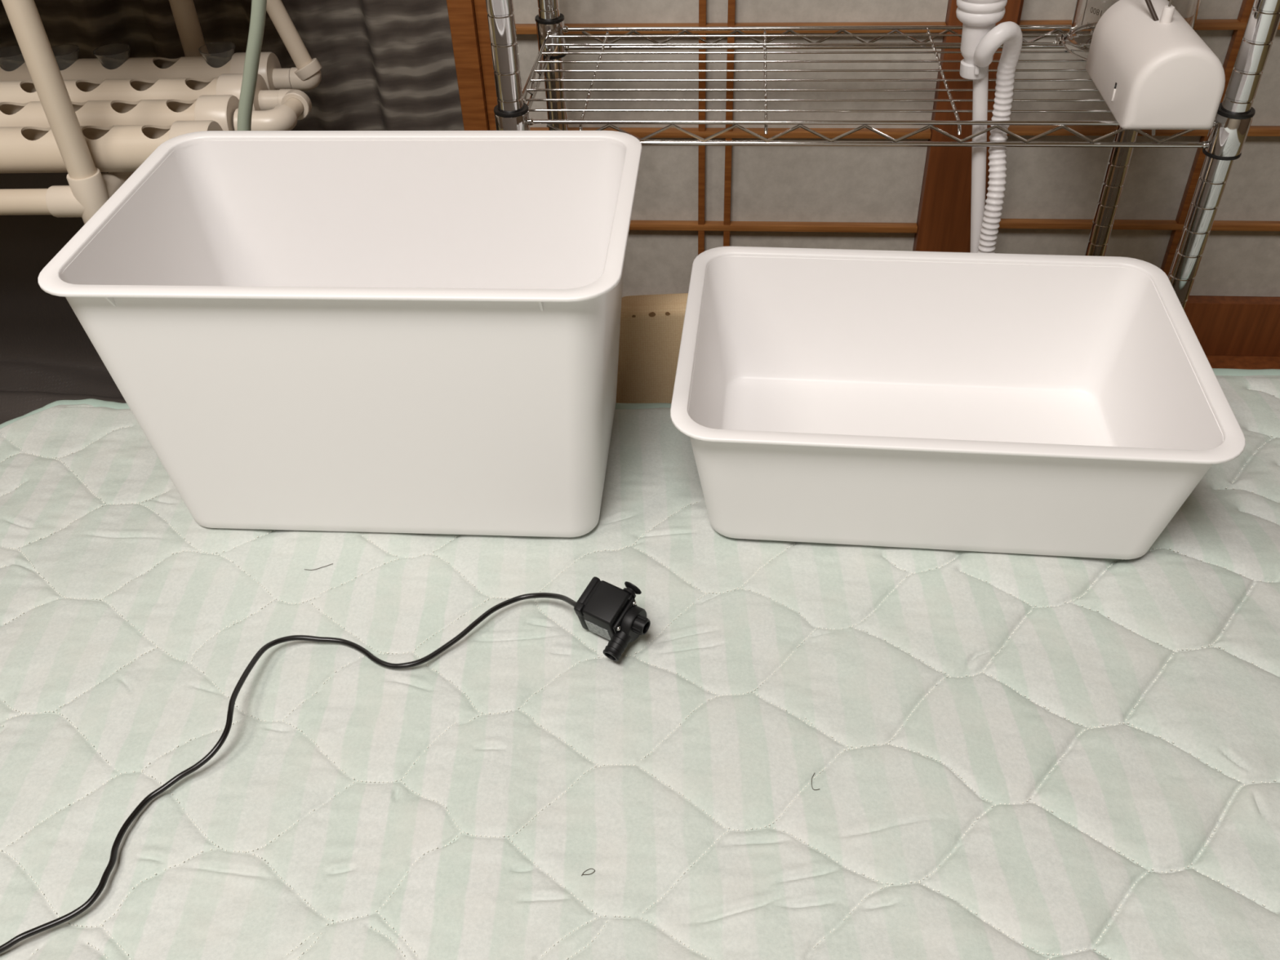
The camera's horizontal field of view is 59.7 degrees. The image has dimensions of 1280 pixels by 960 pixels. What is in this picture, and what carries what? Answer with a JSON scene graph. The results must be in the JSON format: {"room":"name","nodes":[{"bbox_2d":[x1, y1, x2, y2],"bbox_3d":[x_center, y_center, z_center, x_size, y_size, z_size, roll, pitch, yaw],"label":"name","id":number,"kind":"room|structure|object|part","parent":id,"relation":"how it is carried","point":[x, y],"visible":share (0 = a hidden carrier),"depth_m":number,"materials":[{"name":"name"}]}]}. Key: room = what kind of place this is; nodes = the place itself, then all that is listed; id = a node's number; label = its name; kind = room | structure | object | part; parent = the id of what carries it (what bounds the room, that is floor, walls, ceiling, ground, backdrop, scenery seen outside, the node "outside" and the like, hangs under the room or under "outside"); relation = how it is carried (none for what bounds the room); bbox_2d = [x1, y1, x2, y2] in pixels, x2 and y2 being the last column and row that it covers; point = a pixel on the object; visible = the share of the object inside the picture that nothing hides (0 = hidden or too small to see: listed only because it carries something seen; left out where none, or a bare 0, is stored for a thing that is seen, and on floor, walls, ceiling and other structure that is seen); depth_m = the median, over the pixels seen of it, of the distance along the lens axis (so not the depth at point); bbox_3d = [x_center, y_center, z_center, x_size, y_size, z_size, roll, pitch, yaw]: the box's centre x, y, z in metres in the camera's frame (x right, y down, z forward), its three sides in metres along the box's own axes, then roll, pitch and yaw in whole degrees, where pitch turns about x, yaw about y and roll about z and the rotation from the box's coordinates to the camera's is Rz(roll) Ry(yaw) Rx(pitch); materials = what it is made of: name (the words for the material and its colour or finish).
{"room":"japanese-style bedroom","nodes":[
{"label":"japanese-style bedroom","id":0,"kind":"room"},
{"bbox_3d":[0.002,0.965,0.363,4.600,0.100,4.100,2,40,5],"label":"floor","id":1,"kind":"structure","parent":0,"visible":0},
{"bbox_2d":[0,172,126,424],"bbox_3d":[-0.919,-0.194,1.409,1.330,0.367,0.472,2,40,5],"label":"sheet","id":2,"kind":"object","parent":1,"relation":"on","point":[46,355],"visible":0.16,"depth_m":1.59,"materials":[{"name":"grey"}]},
{"bbox_2d":[0,0,321,224],"bbox_3d":[-0.732,-0.555,1.101,0.731,1.294,0.346,2,40,5],"label":"rig","id":3,"kind":"object","parent":2,"relation":"on","point":[84,120],"visible":0.76,"depth_m":1.18,"materials":[{"name":"beige plastic"}]},
{"bbox_2d":[0,44,25,71],"bbox_3d":[-0.723,-0.480,1.291,0.040,0.032,0.040,2,40,5],"label":"cup","id":4,"kind":"object","parent":3,"relation":"in","point":[11,58],"visible":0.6,"depth_m":1.28,"materials":[{"name":"white plastic"}]},
{"bbox_3d":[-0.799,-0.284,1.148,0.487,0.026,0.026,0,40,3],"label":"rail","id":5,"kind":"part","parent":3,"relation":"part of","materials":[{"name":"beige plastic"}]},
{"bbox_3d":[-0.563,-0.463,0.984,0.026,1.294,0.026,2,40,5],"label":"leg","id":6,"kind":"part","parent":3,"relation":"part of","materials":[{"name":"beige plastic"}]},
{"bbox_2d":[51,44,79,70],"bbox_3d":[-0.663,-0.480,1.288,0.040,0.032,0.040,2,40,5],"label":"cup","id":7,"kind":"object","parent":3,"relation":"in","point":[65,55],"visible":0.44,"depth_m":1.28,"materials":[{"name":"white plastic"}]},
{"bbox_2d":[93,43,130,69],"bbox_3d":[-0.603,-0.480,1.286,0.040,0.032,0.040,2,40,5],"label":"cup","id":8,"kind":"object","parent":3,"relation":"in","point":[111,56],"visible":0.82,"depth_m":1.27,"materials":[{"name":"white plastic"}]},
{"bbox_3d":[-0.539,-0.373,1.245,0.024,0.024,0.285,3,41,6],"label":"cross rail","id":9,"kind":"part","parent":3,"relation":"part of","materials":[{"name":"beige plastic"}]},
{"bbox_3d":[-0.530,-0.647,1.199,0.026,1.294,0.026,2,40,5],"label":"leg","id":10,"kind":"part","parent":3,"relation":"part of","materials":[{"name":"beige plastic"}]},
{"bbox_2d":[198,41,235,67],"bbox_3d":[-0.480,-0.479,1.279,0.040,0.032,0.040,2,40,5],"label":"cup","id":11,"kind":"object","parent":3,"relation":"in","point":[217,54],"visible":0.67,"depth_m":1.27,"materials":[{"name":"white plastic"}]},
{"bbox_2d":[236,0,266,130],"bbox_3d":[-0.361,-0.242,1.145,0.135,0.694,0.051,20,45,24],"label":"hose","id":12,"kind":"object","parent":2,"relation":"on","point":[258,12],"visible":0.31,"depth_m":1.00,"materials":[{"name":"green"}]},
{"bbox_2d":[615,293,688,403],"bbox_3d":[0.131,-0.047,1.205,0.318,0.337,0.066,-2,40,0],"label":"board","id":13,"kind":"object","parent":1,"relation":"on","point":[651,326],"visible":0.16,"depth_m":1.12,"materials":[{"name":"brown wood"}]},
{"bbox_2d":[485,0,1279,310],"bbox_3d":[0.207,-0.631,0.945,0.689,1.566,0.290,2,40,5],"label":"wire rack","id":14,"kind":"object","parent":1,"relation":"on","point":[1224,144],"visible":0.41,"depth_m":1.06,"materials":[{"name":"silver metal"}]},
{"bbox_3d":[-0.130,-0.558,0.874,0.030,1.566,0.030,2,40,5],"label":"post","id":15,"kind":"part","parent":14,"relation":"part of","materials":[{"name":"silver metal"}]},
{"bbox_3d":[-0.109,-0.724,1.069,0.030,1.566,0.030,2,40,5],"label":"post","id":16,"kind":"part","parent":14,"relation":"part of","materials":[{"name":"silver metal"}]},
{"bbox_2d":[522,25,1213,149],"bbox_3d":[0.216,-0.406,1.137,0.663,0.028,0.264,2,40,5],"label":"shelf","id":17,"kind":"object","parent":14,"relation":"attached to","point":[553,47],"depth_m":1.11,"materials":[{"name":"silver metal"}]},
{"bbox_3d":[0.544,-0.705,1.016,0.030,1.566,0.030,2,40,5],"label":"post","id":18,"kind":"part","parent":14,"relation":"part of","materials":[{"name":"silver metal"}]},
{"bbox_2d":[1055,0,1201,60],"bbox_3d":[0.496,-0.510,1.099,0.134,0.167,0.128,2,40,5],"label":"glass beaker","id":19,"kind":"object","parent":14,"relation":"on","point":[1087,13],"visible":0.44,"depth_m":1.12,"materials":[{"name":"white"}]},
{"bbox_3d":[0.437,-0.459,1.162,0.007,0.010,0.011,2,40,5],"label":"spout","id":20,"kind":"part","parent":19,"relation":"part of","materials":[{"name":"clear glass"}]},
{"bbox_2d":[1084,0,1225,129],"bbox_3d":[0.470,-0.427,0.987,0.080,0.185,0.151,2,40,5],"label":"box","id":21,"kind":"object","parent":14,"relation":"on","point":[1152,70],"visible":1,"depth_m":0.98,"materials":[{"name":"white plastic"}]},
{"bbox_3d":[0.524,-0.539,0.821,0.030,1.566,0.030,2,40,5],"label":"post","id":22,"kind":"part","parent":14,"relation":"part of","materials":[{"name":"silver metal"}]},
{"bbox_2d":[955,0,1022,253],"bbox_3d":[0.337,-0.217,1.125,0.118,0.693,0.056,2,40,5],"label":"hose","id":23,"kind":"object","parent":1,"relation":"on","point":[980,37],"visible":0.56,"depth_m":1.01,"materials":[{"name":"white plastic"}]},
{"bbox_3d":[0.293,-0.444,0.944,0.047,0.111,0.044,2,40,5],"label":"squeeze bulb","id":24,"kind":"part","parent":23,"relation":"part of","materials":[{"name":"white plastic"}]},
{"bbox_2d":[1205,355,1279,369],"bbox_3d":[0.975,-0.172,1.565,2.310,0.016,0.130,2,40,5],"label":"trim","id":25,"kind":"structure","parent":1,"relation":"on","point":[1251,362],"depth_m":1.55,"materials":[{"name":"brown wood"}]},
{"bbox_2d":[473,0,1021,297],"bbox_3d":[0.105,-0.884,1.007,0.623,1.844,0.030,2,40,5],"label":"door","id":26,"kind":"structure","parent":25,"relation":"on","point":[690,201],"depth_m":1.38,"materials":[{"name":"orange wood"}]},
{"bbox_2d":[985,0,1279,356],"bbox_3d":[0.722,-0.887,0.982,0.710,1.844,0.030,2,40,5],"label":"door","id":27,"kind":"structure","parent":25,"relation":"on","point":[1051,194],"depth_m":1.44,"materials":[{"name":"brown wood"}]},
{"bbox_3d":[0.749,-0.217,1.551,0.590,0.084,0.028,2,40,5],"label":"rail","id":28,"kind":"part","parent":27,"relation":"part of","materials":[{"name":"brown wood"}]},
{"bbox_3d":[0.127,0.507,0.601,1.675,0.279,1.515,2,40,5],"label":"mattress","id":29,"kind":"object","parent":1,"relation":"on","visible":0},
{"bbox_2d":[0,368,1279,959],"bbox_3d":[0.109,0.371,0.529,1.749,0.023,1.540,2,40,5],"label":"pad","id":30,"kind":"object","parent":29,"relation":"on","point":[1010,756],"visible":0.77,"depth_m":0.76,"materials":[{"name":"fabric"}]},
{"bbox_2d":[0,576,650,953],"bbox_3d":[-0.257,0.159,0.748,0.545,0.045,0.148,-22,44,-21],"label":"pump","id":31,"kind":"object","parent":30,"relation":"on","point":[611,612],"visible":1,"depth_m":0.80,"materials":[{"name":"black plastic"}]},
{"bbox_3d":[-0.009,0.103,0.809,0.003,0.029,0.028,22,62,24],"label":"plate","id":32,"kind":"part","parent":31,"relation":"part of","materials":[{"name":"black plastic"}]},
{"bbox_2d":[37,130,642,537],"bbox_3d":[-0.203,-0.115,0.914,0.403,0.243,0.266,1,40,4],"label":"tub","id":33,"kind":"object","parent":30,"relation":"on","point":[388,331],"visible":1,"depth_m":0.87,"materials":[{"name":"white plastic"}]},
{"bbox_2d":[581,868,595,875],"bbox_3d":[-0.032,0.240,0.682,0.009,0.001,0.004,-19,43,-18],"label":"stray hair","id":34,"kind":"object","parent":30,"relation":"on","point":[588,868],"visible":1,"depth_m":0.68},
{"bbox_2d":[670,246,1245,559],"bbox_3d":[0.237,-0.064,0.925,0.403,0.126,0.282,3,41,6],"label":"tub","id":35,"kind":"object","parent":30,"relation":"on","point":[1052,405],"visible":1,"depth_m":0.97,"materials":[{"name":"white plastic"}]},
{"bbox_3d":[0.910,-1.831,0.181,2.310,0.360,0.050,2,40,5],"label":"wall","id":36,"kind":"structure","parent":0,"visible":0},
{"bbox_2d":[446,0,489,130],"bbox_3d":[-0.225,-1.094,0.904,0.030,2.350,0.110,2,40,5],"label":"wooden post","id":37,"kind":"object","parent":36,"relation":"attached to","point":[461,13],"depth_m":1.34,"materials":[{"name":"orange wood"}]},
{"bbox_3d":[0.116,-1.223,1.001,4.600,2.600,0.100,2,40,5],"label":"wall","id":38,"kind":"structure","parent":0,"visible":0},
{"bbox_3d":[-0.986,-1.845,0.441,1.440,0.020,0.113,2,40,5],"label":"rail","id":39,"kind":"object","parent":38,"relation":"attached to","visible":0},
{"bbox_2d":[0,0,464,130],"bbox_3d":[-0.935,-1.027,1.071,1.407,2.025,0.064,2,40,5],"label":"curtain","id":40,"kind":"object","parent":39,"relation":"hanging from","point":[386,64],"visible":0.16,"depth_m":1.43,"materials":[{"name":"fabric"}]}
]}

